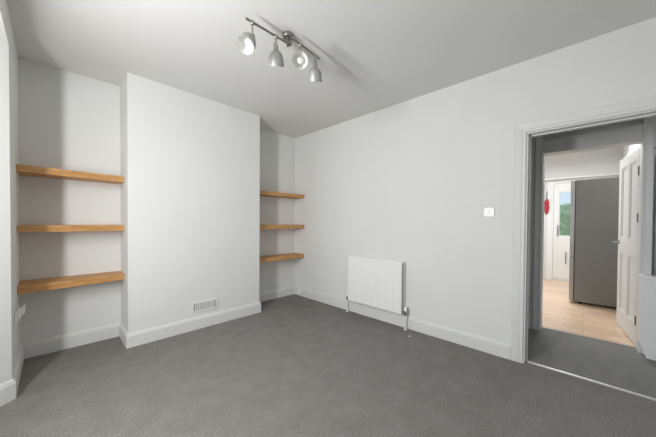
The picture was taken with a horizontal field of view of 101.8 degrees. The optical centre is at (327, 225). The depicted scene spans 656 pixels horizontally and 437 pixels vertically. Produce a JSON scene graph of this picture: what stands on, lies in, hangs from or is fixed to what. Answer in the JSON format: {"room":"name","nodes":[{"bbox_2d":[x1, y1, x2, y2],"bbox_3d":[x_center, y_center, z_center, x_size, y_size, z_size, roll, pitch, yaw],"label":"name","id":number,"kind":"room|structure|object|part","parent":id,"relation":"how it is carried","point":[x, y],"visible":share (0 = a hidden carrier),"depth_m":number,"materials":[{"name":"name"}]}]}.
{"room":"living room","nodes":[
{"label":"living room","id":0,"kind":"room"},
{"bbox_2d":[0,0,20,383],"bbox_3d":[-1.262,-0.106,0.473,4.476,2.582,0.688,1,1,44],"label":"wall","id":1,"kind":"structure","parent":0,"point":[5,265],"depth_m":1.76,"materials":[{"name":"paint"}]},
{"bbox_2d":[0,379,15,406],"bbox_3d":[-2.142,1.098,1.413,0.018,0.136,0.755,0,1,6],"label":"baseboard","id":2,"kind":"structure","parent":1,"relation":"attached to","point":[7,389],"depth_m":1.74,"materials":[{"name":"white wood"}]},
{"bbox_2d":[12,344,23,395],"bbox_3d":[-2.368,1.088,2.039,0.745,0.136,0.018,1,1,44],"label":"baseboard","id":3,"kind":"structure","parent":1,"relation":"attached to","point":[20,359],"depth_m":1.98,"materials":[{"name":"white wood"}]},
{"bbox_2d":[15,305,24,324],"bbox_3d":[-2.295,0.659,1.986,0.146,0.113,0.046,1,1,44],"label":"wall socket","id":4,"kind":"object","parent":1,"relation":"attached to","point":[19,312],"visible":1,"depth_m":1.99,"materials":[{"name":"white plastic"}]},
{"bbox_3d":[-2.307,0.672,1.973,0.146,0.086,0.010,1,1,44],"label":"plate","id":5,"kind":"part","parent":4,"relation":"part of","materials":[{"name":"white plastic"}]},
{"bbox_2d":[18,57,294,343],"bbox_3d":[-1.629,-0.149,3.402,0.120,2.582,3.257,1,1,44],"label":"wall","id":6,"kind":"structure","parent":0,"point":[68,120],"depth_m":2.54,"materials":[{"name":"paint"}]},
{"bbox_2d":[16,164,123,183],"bbox_3d":[-2.283,-0.453,2.411,0.305,0.056,0.684,1,1,44],"label":"floating shelf","id":7,"kind":"object","parent":6,"relation":"attached to","point":[22,170],"visible":1,"depth_m":2.31,"materials":[{"name":"brown wood"}]},
{"bbox_2d":[17,271,123,293],"bbox_3d":[-2.289,0.503,2.424,0.305,0.060,0.684,1,1,44],"label":"floating shelf","id":8,"kind":"object","parent":6,"relation":"attached to","point":[35,285],"visible":1,"depth_m":2.34,"materials":[{"name":"brown wood"}]},
{"bbox_2d":[17,225,123,232],"bbox_3d":[-2.286,0.023,2.417,0.305,0.056,0.684,1,1,44],"label":"floating shelf","id":9,"kind":"object","parent":6,"relation":"attached to","point":[20,228],"visible":1,"depth_m":2.29,"materials":[{"name":"brown wood"}]},
{"bbox_2d":[259,253,303,262],"bbox_3d":[-0.782,0.483,4.028,0.246,0.056,0.903,1,1,44],"label":"floating shelf","id":10,"kind":"object","parent":6,"relation":"attached to","point":[268,258],"visible":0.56,"depth_m":3.97,"materials":[{"name":"brown wood"}]},
{"bbox_2d":[260,225,303,228],"bbox_3d":[-0.778,0.016,4.022,0.246,0.058,0.903,1,1,44],"label":"floating shelf","id":11,"kind":"object","parent":6,"relation":"attached to","point":[261,226],"visible":0.56,"depth_m":3.94,"materials":[{"name":"brown wood"}]},
{"bbox_2d":[260,190,304,198],"bbox_3d":[-0.775,-0.464,4.015,0.246,0.050,0.903,1,1,44],"label":"floating shelf","id":12,"kind":"object","parent":6,"relation":"attached to","point":[262,193],"visible":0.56,"depth_m":4.00,"materials":[{"name":"brown wood"}]},
{"bbox_2d":[120,72,259,332],"bbox_3d":[-1.530,-0.145,3.140,0.387,2.582,1.406,1,1,44],"label":"wall","id":13,"kind":"structure","parent":0,"point":[190,163],"depth_m":2.85,"materials":[{"name":"paint"}]},
{"bbox_2d":[22,286,293,358],"bbox_3d":[-1.456,1.078,3.229,0.405,0.136,2.997,1,1,44],"label":"baseboard","id":14,"kind":"structure","parent":13,"relation":"attached to","point":[137,338],"depth_m":2.68,"materials":[{"name":"white wood"}]},
{"bbox_2d":[192,298,216,312],"bbox_3d":[-1.393,0.905,3.017,0.010,0.112,0.273,1,1,44],"label":"air vent","id":15,"kind":"object","parent":13,"relation":"in","point":[200,306],"visible":1,"depth_m":3.01,"materials":[{"name":"paint"}]},
{"bbox_2d":[195,300,214,310],"bbox_3d":[-1.393,0.905,3.017,0.006,0.078,0.212,1,1,44],"label":"grille","id":16,"kind":"object","parent":15,"relation":"attached to","point":[207,304],"depth_m":3.01,"materials":[{"name":"paint"}]},
{"bbox_2d":[0,279,655,436],"bbox_3d":[1.669,1.213,2.760,5.797,0.080,8.662,1,1,44],"label":"floor","id":17,"kind":"structure","parent":0,"point":[299,366],"depth_m":1.98,"materials":[{"name":"grey carpet"}]},
{"bbox_2d":[527,361,655,400],"bbox_3d":[1.993,1.182,2.050,0.740,0.006,0.036,1,1,44],"label":"trim","id":18,"kind":"structure","parent":17,"relation":"on","point":[533,363],"depth_m":2.01,"materials":[{"name":"metal"}]},
{"bbox_2d":[569,177,619,307],"bbox_3d":[4.098,0.247,4.038,0.625,1.850,0.600,1,1,44],"label":"freezer","id":19,"kind":"object","parent":17,"relation":"on","point":[594,203],"visible":0.69,"depth_m":3.86,"materials":[{"name":"metal"}]},
{"bbox_3d":[3.888,0.793,4.245,0.051,0.650,0.600,1,1,44],"label":"door","id":20,"kind":"part","parent":19,"relation":"part of","materials":[{"name":"metal"}]},
{"bbox_3d":[3.894,-0.110,4.232,0.051,1.144,0.600,1,1,44],"label":"door","id":21,"kind":"part","parent":19,"relation":"part of","materials":[{"name":"metal"}]},
{"bbox_2d":[638,274,655,360],"bbox_3d":[3.018,0.819,2.258,0.510,0.733,0.124,1,1,44],"label":"base cabinet","id":22,"kind":"object","parent":17,"relation":"on","point":[646,301],"visible":1,"depth_m":2.36,"materials":[{"name":"white wood"}]},
{"bbox_3d":[2.992,0.770,2.205,0.415,0.540,0.006,1,1,44],"label":"panel","id":23,"kind":"part","parent":22,"relation":"part of","materials":[{"name":"white plastic"}]},
{"bbox_2d":[7,0,655,137],"bbox_3d":[-0.272,-1.454,1.471,4.716,0.100,4.137,1,1,44],"label":"ceiling","id":24,"kind":"structure","parent":0,"point":[375,55],"depth_m":2.04,"materials":[{"name":"paint"}]},
{"bbox_2d":[236,17,321,81],"bbox_3d":[-0.288,-1.251,1.890,0.294,0.317,0.738,1,1,44],"label":"track light","id":25,"kind":"object","parent":24,"relation":"attached to","point":[246,41],"visible":1,"depth_m":1.88,"materials":[{"name":"metal"}]},
{"bbox_3d":[-0.513,-1.160,1.682,0.120,0.125,0.126,1,1,44],"label":"lamp shade","id":26,"kind":"part","parent":25,"relation":"part of","materials":[{"name":"silver metal"}]},
{"bbox_3d":[-0.507,-1.182,1.700,0.041,0.055,0.049,1,1,44],"label":"bulb","id":27,"kind":"part","parent":25,"relation":"part of","materials":[{"name":"white glass"}]},
{"bbox_3d":[-0.495,-1.282,1.741,0.026,0.112,0.026,1,1,18],"label":"spot arm","id":28,"kind":"part","parent":25,"relation":"part of","materials":[{"name":"silver metal"}]},
{"bbox_3d":[-0.412,-1.330,1.824,0.016,0.016,0.325,1,1,45],"label":"rod","id":29,"kind":"part","parent":25,"relation":"part of","materials":[{"name":"metal"}]},
{"bbox_3d":[-0.367,-1.300,1.870,0.026,0.080,0.026,0,1,-8],"label":"spot arm","id":30,"kind":"part","parent":25,"relation":"part of","materials":[{"name":"silver metal"}]},
{"bbox_3d":[-0.375,-1.190,1.926,0.122,0.122,0.120,1,1,44],"label":"lamp shade","id":31,"kind":"part","parent":25,"relation":"part of","materials":[{"name":"silver metal"}]},
{"bbox_3d":[-0.203,-1.172,1.891,0.041,0.049,0.055,0,1,-24],"label":"bulb","id":32,"kind":"part","parent":25,"relation":"part of","materials":[{"name":"white glass"}]},
{"bbox_3d":[-0.162,-1.331,2.006,0.016,0.016,0.305,1,1,38],"label":"rod","id":33,"kind":"part","parent":25,"relation":"part of","materials":[{"name":"metal"}]},
{"bbox_3d":[-0.104,-1.199,2.142,0.122,0.121,0.120,1,1,44],"label":"lamp shade","id":34,"kind":"part","parent":25,"relation":"part of","materials":[{"name":"silver metal"}]},
{"bbox_2d":[294,17,655,343],"bbox_3d":[1.107,-0.124,2.927,4.476,2.582,0.140,1,1,44],"label":"wall","id":35,"kind":"structure","parent":0,"point":[412,181],"depth_m":2.72,"materials":[{"name":"paint"}]},
{"bbox_2d":[346,255,406,329],"bbox_3d":[0.573,0.780,3.281,0.885,0.756,0.099,1,1,44],"label":"radiator","id":36,"kind":"object","parent":35,"relation":"attached to","point":[379,283],"visible":1,"depth_m":3.19,"materials":[{"name":"metal"}]},
{"bbox_3d":[0.545,0.696,3.250,0.777,0.589,0.016,1,1,44],"label":"panel","id":37,"kind":"part","parent":36,"relation":"part of","materials":[{"name":"metal"}]},
{"bbox_3d":[0.588,0.696,3.294,0.777,0.589,0.016,1,1,44],"label":"panel","id":38,"kind":"part","parent":36,"relation":"part of","materials":[{"name":"metal"}]},
{"bbox_2d":[294,285,510,359],"bbox_3d":[0.520,1.089,3.392,3.021,0.136,0.018,1,1,44],"label":"baseboard","id":39,"kind":"structure","parent":35,"relation":"attached to","point":[488,345],"depth_m":2.91,"materials":[{"name":"white wood"}]},
{"bbox_2d":[484,207,493,216],"bbox_3d":[1.484,-0.123,2.455,0.086,0.086,0.014,1,1,44],"label":"light switch","id":40,"kind":"object","parent":35,"relation":"attached to","point":[488,212],"visible":1,"depth_m":2.45,"materials":[{"name":"white plastic"}]},
{"bbox_2d":[511,96,655,362],"bbox_3d":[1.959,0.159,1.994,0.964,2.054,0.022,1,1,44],"label":"trim","id":41,"kind":"structure","parent":35,"relation":"attached to","point":[521,130],"depth_m":2.28,"materials":[{"name":"white wood"}]},
{"bbox_2d":[543,175,619,278],"bbox_3d":[4.698,-0.149,5.763,2.650,2.602,0.120,1,1,44],"label":"wall","id":42,"kind":"structure","parent":0,"point":[545,196],"depth_m":5.71,"materials":[{"name":"paint"}]},
{"bbox_2d":[544,197,548,213],"bbox_3d":[4.660,-0.486,5.674,0.088,0.479,0.055,1,1,44],"label":"hanging ornament","id":43,"kind":"object","parent":42,"relation":"hanging from","point":[546,207],"visible":1,"depth_m":5.66,"materials":[{"name":"red fabric"}]},
{"bbox_2d":[545,176,615,281],"bbox_3d":[5.037,0.107,5.364,0.998,2.106,0.136,1,1,44],"label":"door","id":44,"kind":"structure","parent":42,"relation":"in","point":[557,247],"depth_m":5.59,"materials":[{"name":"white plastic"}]},
{"bbox_2d":[545,173,619,180],"bbox_3d":[4.577,-0.974,5.710,2.323,0.029,0.114,1,1,44],"label":"trim","id":45,"kind":"structure","parent":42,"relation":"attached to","point":[609,174],"depth_m":5.24,"materials":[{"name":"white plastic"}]},
{"bbox_2d":[545,146,622,178],"bbox_3d":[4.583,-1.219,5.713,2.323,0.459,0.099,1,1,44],"label":"ceiling","id":46,"kind":"structure","parent":0,"point":[606,161],"depth_m":5.22,"materials":[{"name":"paint"}]},
{"bbox_2d":[529,116,655,316],"bbox_3d":[2.548,-0.114,2.925,4.800,2.582,0.150,1,1,44],"label":"wall","id":47,"kind":"structure","parent":0,"point":[533,138],"depth_m":3.03,"materials":[{"name":"paint"}]},
{"bbox_2d":[528,316,532,328],"bbox_3d":[1.558,1.091,3.773,2.134,0.136,0.018,1,1,44],"label":"baseboard","id":48,"kind":"structure","parent":47,"relation":"attached to","point":[530,317],"depth_m":3.04,"materials":[{"name":"white wood"}]},
{"bbox_2d":[542,327,635,348],"bbox_3d":[2.720,1.177,2.821,0.714,0.005,0.035,1,1,44],"label":"trim","id":49,"kind":"structure","parent":47,"relation":"attached to","point":[542,327],"depth_m":2.79,"materials":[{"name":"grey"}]},
{"bbox_2d":[540,118,643,350],"bbox_3d":[2.702,-0.062,2.777,0.766,2.485,0.190,1,1,44],"label":"trim","id":50,"kind":"structure","parent":47,"relation":"attached to","point":[625,133],"depth_m":2.68,"materials":[{"name":"white wood"}]},
{"bbox_2d":[532,116,654,353],"bbox_3d":[2.642,-0.086,2.717,0.857,2.532,0.019,1,1,44],"label":"trim","id":51,"kind":"structure","parent":47,"relation":"attached to","point":[649,123],"depth_m":2.46,"materials":[{"name":"white wood"}]},
{"bbox_2d":[612,147,639,343],"bbox_3d":[3.246,0.200,2.910,0.100,1.947,0.758,1,1,37],"label":"door","id":52,"kind":"structure","parent":47,"relation":"in","point":[627,241],"depth_m":2.87,"materials":[{"name":"white wood"}]},
{"bbox_2d":[623,144,655,275],"bbox_3d":[4.312,-0.123,3.690,0.125,2.602,3.400,1,1,44],"label":"wall","id":53,"kind":"structure","parent":0,"point":[628,149],"depth_m":2.56,"materials":[{"name":"paint"}]},
{"bbox_3d":[6.927,1.248,7.201,7.000,0.080,5.030,1,1,44],"label":"ground","id":54,"kind":"structure","parent":0,"visible":0},
{"bbox_2d":[559,203,569,235],"bbox_3d":[6.832,0.289,7.093,3.356,1.860,0.684,1,1,44],"label":"hedge","id":55,"kind":"object","parent":54,"relation":"on","point":[564,209],"visible":0.03,"depth_m":7.27,"materials":[{"name":"green plant"}]}
]}

